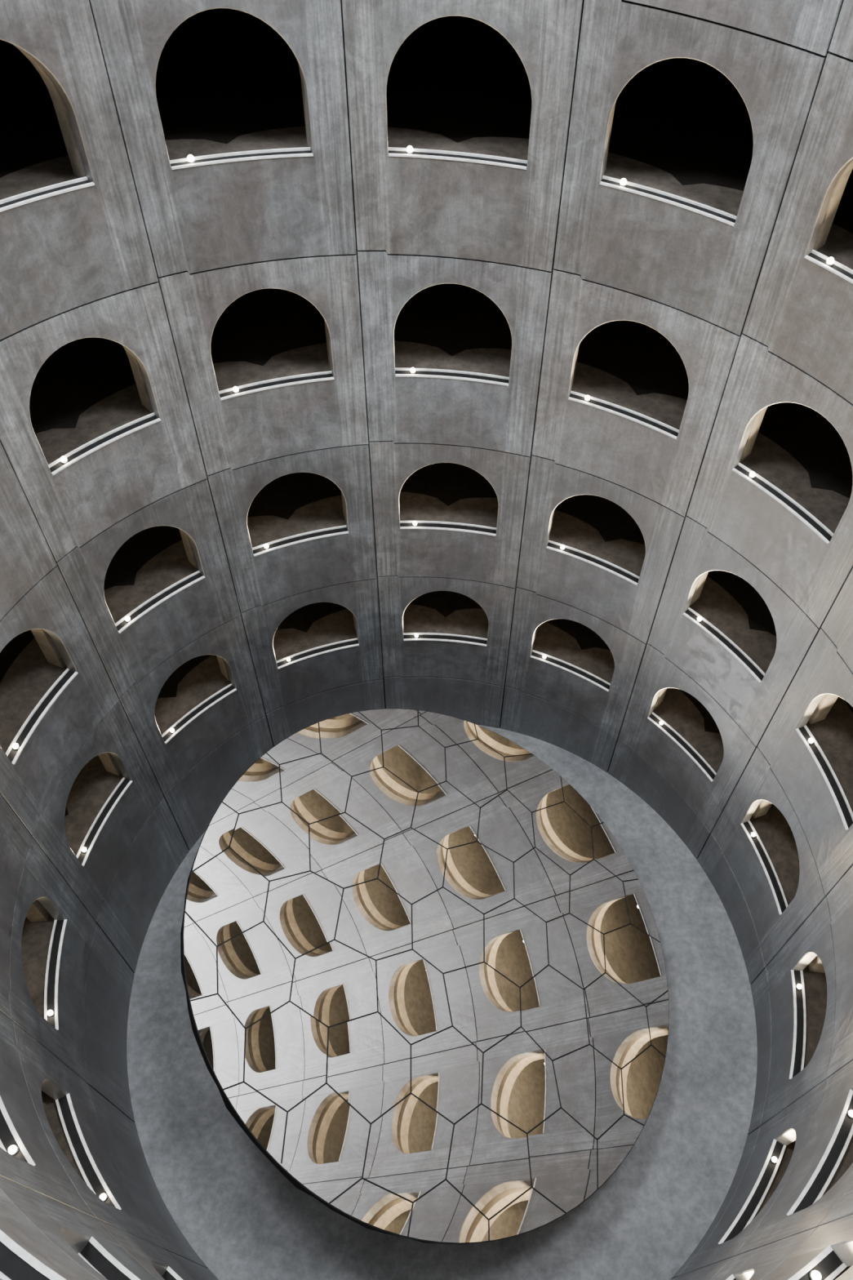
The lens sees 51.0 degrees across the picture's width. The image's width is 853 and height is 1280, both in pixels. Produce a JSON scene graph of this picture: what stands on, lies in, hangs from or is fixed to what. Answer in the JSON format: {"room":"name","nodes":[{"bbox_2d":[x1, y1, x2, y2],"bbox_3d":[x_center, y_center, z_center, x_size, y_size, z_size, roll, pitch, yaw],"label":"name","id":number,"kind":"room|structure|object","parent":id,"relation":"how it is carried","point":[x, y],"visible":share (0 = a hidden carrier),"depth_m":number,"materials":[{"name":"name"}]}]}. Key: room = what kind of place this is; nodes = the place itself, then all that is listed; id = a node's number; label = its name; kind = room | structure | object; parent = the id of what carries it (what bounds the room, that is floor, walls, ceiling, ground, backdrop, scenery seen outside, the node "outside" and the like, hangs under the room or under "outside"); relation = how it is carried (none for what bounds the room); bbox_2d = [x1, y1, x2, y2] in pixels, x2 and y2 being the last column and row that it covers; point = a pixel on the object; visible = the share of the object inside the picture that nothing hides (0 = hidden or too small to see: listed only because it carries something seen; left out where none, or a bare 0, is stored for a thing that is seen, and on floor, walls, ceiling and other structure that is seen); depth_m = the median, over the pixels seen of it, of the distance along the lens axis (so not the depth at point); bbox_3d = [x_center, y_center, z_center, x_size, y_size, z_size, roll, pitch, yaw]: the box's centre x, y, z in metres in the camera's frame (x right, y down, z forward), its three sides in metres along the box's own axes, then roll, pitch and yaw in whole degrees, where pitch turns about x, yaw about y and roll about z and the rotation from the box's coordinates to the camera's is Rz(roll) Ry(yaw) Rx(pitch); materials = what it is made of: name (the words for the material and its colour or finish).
{"room":"circular atrium","nodes":[
{"label":"circular atrium","id":0,"kind":"room"},
{"bbox_2d":[0,8,707,64],"bbox_3d":[0.289,-2.904,5.705,22.600,30.800,22.600,0,51,0],"label":"wall","id":1,"kind":"structure","parent":0,"point":[218,20],"depth_m":14.03,"materials":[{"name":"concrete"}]},
{"bbox_2d":[0,30,852,1279],"bbox_3d":[0.289,-1.696,7.194,21.936,25.380,21.936,0,51,0],"label":"deck","id":2,"kind":"object","parent":1,"relation":"attached to","point":[679,127],"visible":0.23,"depth_m":13.83,"materials":[{"name":"concrete"}]},
{"bbox_2d":[0,0,852,1279],"bbox_3d":[0.289,-1.177,7.833,12.360,24.719,12.359,30,57,22],"label":"wall","id":3,"kind":"structure","parent":0,"point":[147,258],"depth_m":12.65,"materials":[{"name":"concrete"}]},
{"bbox_2d":[0,146,852,1279],"bbox_3d":[0.289,-1.061,7.976,12.333,21.128,12.354,0,51,0],"label":"railings","id":4,"kind":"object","parent":3,"relation":"attached to","point":[16,1263],"depth_m":13.22,"materials":[{"name":"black galvanised steel"}]},
{"bbox_2d":[8,1145,18,1155],"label":"light","id":5,"kind":"object","parent":4,"relation":"on","point":[13,1149],"depth_m":8.93,"materials":[{"name":"metal"}]},
{"bbox_2d":[12,742,19,750],"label":"light","id":6,"kind":"object","parent":4,"relation":"on","point":[15,745],"depth_m":12.46,"materials":[{"name":"metal"}]},
{"bbox_2d":[47,1009,53,1017],"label":"light","id":7,"kind":"object","parent":4,"relation":"on","point":[50,1013],"depth_m":13.08,"materials":[{"name":"metal"}]},
{"bbox_2d":[60,456,68,464],"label":"light","id":8,"kind":"object","parent":4,"relation":"on","point":[64,460],"depth_m":11.72,"materials":[{"name":"metal"}]},
{"bbox_2d":[81,847,87,853],"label":"light","id":9,"kind":"object","parent":4,"relation":"on","point":[84,850],"depth_m":14.95,"materials":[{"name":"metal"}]},
{"bbox_2d":[99,1193,107,1201],"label":"light","id":10,"kind":"object","parent":4,"relation":"on","point":[103,1197],"depth_m":11.43,"materials":[{"name":"metal"}]},
{"bbox_2d":[124,616,130,622],"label":"light","id":11,"kind":"object","parent":4,"relation":"on","point":[127,619],"depth_m":14.22,"materials":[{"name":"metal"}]},
{"bbox_2d":[169,728,174,733],"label":"light","id":12,"kind":"object","parent":4,"relation":"on","point":[171,730],"depth_m":16.72,"materials":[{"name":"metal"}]},
{"bbox_2d":[186,154,195,164],"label":"light","id":13,"kind":"object","parent":4,"relation":"on","point":[190,158],"depth_m":10.57,"materials":[{"name":"metal"}]},
{"bbox_2d":[232,386,239,393],"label":"light","id":14,"kind":"object","parent":4,"relation":"on","point":[235,388],"depth_m":13.07,"materials":[{"name":"metal"}]},
{"bbox_2d":[263,543,269,549],"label":"light","id":15,"kind":"object","parent":4,"relation":"on","point":[266,546],"depth_m":15.57,"materials":[{"name":"metal"}]},
{"bbox_2d":[406,145,413,154],"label":"light","id":16,"kind":"object","parent":4,"relation":"on","point":[409,149],"depth_m":11.27,"materials":[{"name":"metal"}]},
{"bbox_2d":[409,367,415,373],"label":"light","id":17,"kind":"object","parent":4,"relation":"on","point":[412,370],"depth_m":13.76,"materials":[{"name":"metal"}]},
{"bbox_2d":[412,520,417,526],"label":"light","id":18,"kind":"object","parent":4,"relation":"on","point":[415,523],"depth_m":16.26,"materials":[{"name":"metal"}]},
{"bbox_2d":[560,545,564,551],"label":"light","id":19,"kind":"object","parent":4,"relation":"on","point":[562,547],"depth_m":16.21,"materials":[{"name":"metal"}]},
{"bbox_2d":[584,395,590,402],"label":"light","id":20,"kind":"object","parent":4,"relation":"on","point":[587,398],"depth_m":13.70,"materials":[{"name":"metal"}]},
{"bbox_2d":[619,177,626,186],"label":"light","id":21,"kind":"object","parent":4,"relation":"on","point":[623,182],"depth_m":11.20,"materials":[{"name":"metal"}]},
{"bbox_2d":[658,720,663,726],"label":"light","id":22,"kind":"object","parent":4,"relation":"on","point":[661,722],"depth_m":17.93,"materials":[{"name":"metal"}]},
{"bbox_2d":[696,616,702,622],"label":"light","id":23,"kind":"object","parent":4,"relation":"on","point":[699,620],"depth_m":15.43,"materials":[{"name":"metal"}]},
{"bbox_2d":[748,471,755,479],"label":"light","id":24,"kind":"object","parent":4,"relation":"on","point":[752,475],"depth_m":12.93,"materials":[{"name":"metal"}]},
{"bbox_2d":[750,831,755,837],"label":"light","id":25,"kind":"object","parent":4,"relation":"on","point":[753,835],"depth_m":16.64,"materials":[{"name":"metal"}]},
{"bbox_2d":[770,1156,777,1163],"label":"light","id":26,"kind":"object","parent":4,"relation":"on","point":[774,1159],"depth_m":13.71,"materials":[{"name":"metal"}]},
{"bbox_2d":[795,983,801,990],"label":"light","id":27,"kind":"object","parent":4,"relation":"on","point":[798,986],"depth_m":15.12,"materials":[{"name":"metal"}]},
{"bbox_2d":[807,737,813,744],"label":"light","id":28,"kind":"object","parent":4,"relation":"on","point":[811,740],"depth_m":14.14,"materials":[{"name":"metal"}]},
{"bbox_2d":[808,1270,821,1279],"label":"light","id":29,"kind":"object","parent":4,"relation":"on","point":[814,1274],"depth_m":7.71,"materials":[{"name":"metal"}]},
{"bbox_2d":[825,257,834,266],"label":"light","id":30,"kind":"object","parent":4,"relation":"on","point":[830,260],"depth_m":10.43,"materials":[{"name":"metal"}]},
{"bbox_2d":[847,1110,852,1118],"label":"light","id":31,"kind":"object","parent":4,"relation":"on","point":[850,1113],"depth_m":11.21,"materials":[{"name":"metal"}]},
{"bbox_2d":[126,677,757,1279],"bbox_3d":[0.289,6.612,17.430,22.000,0.001,22.000,0,51,0],"label":"floor","id":32,"kind":"structure","parent":0,"point":[239,1214],"depth_m":15.70,"materials":[{"name":"concrete"}]},
{"bbox_2d":[180,708,669,1244],"bbox_3d":[0.304,5.295,15.617,8.224,4.476,8.819,0,51,0],"label":"mirror","id":33,"kind":"object","parent":32,"relation":"on","point":[424,976],"visible":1,"depth_m":14.57,"materials":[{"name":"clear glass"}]}
]}

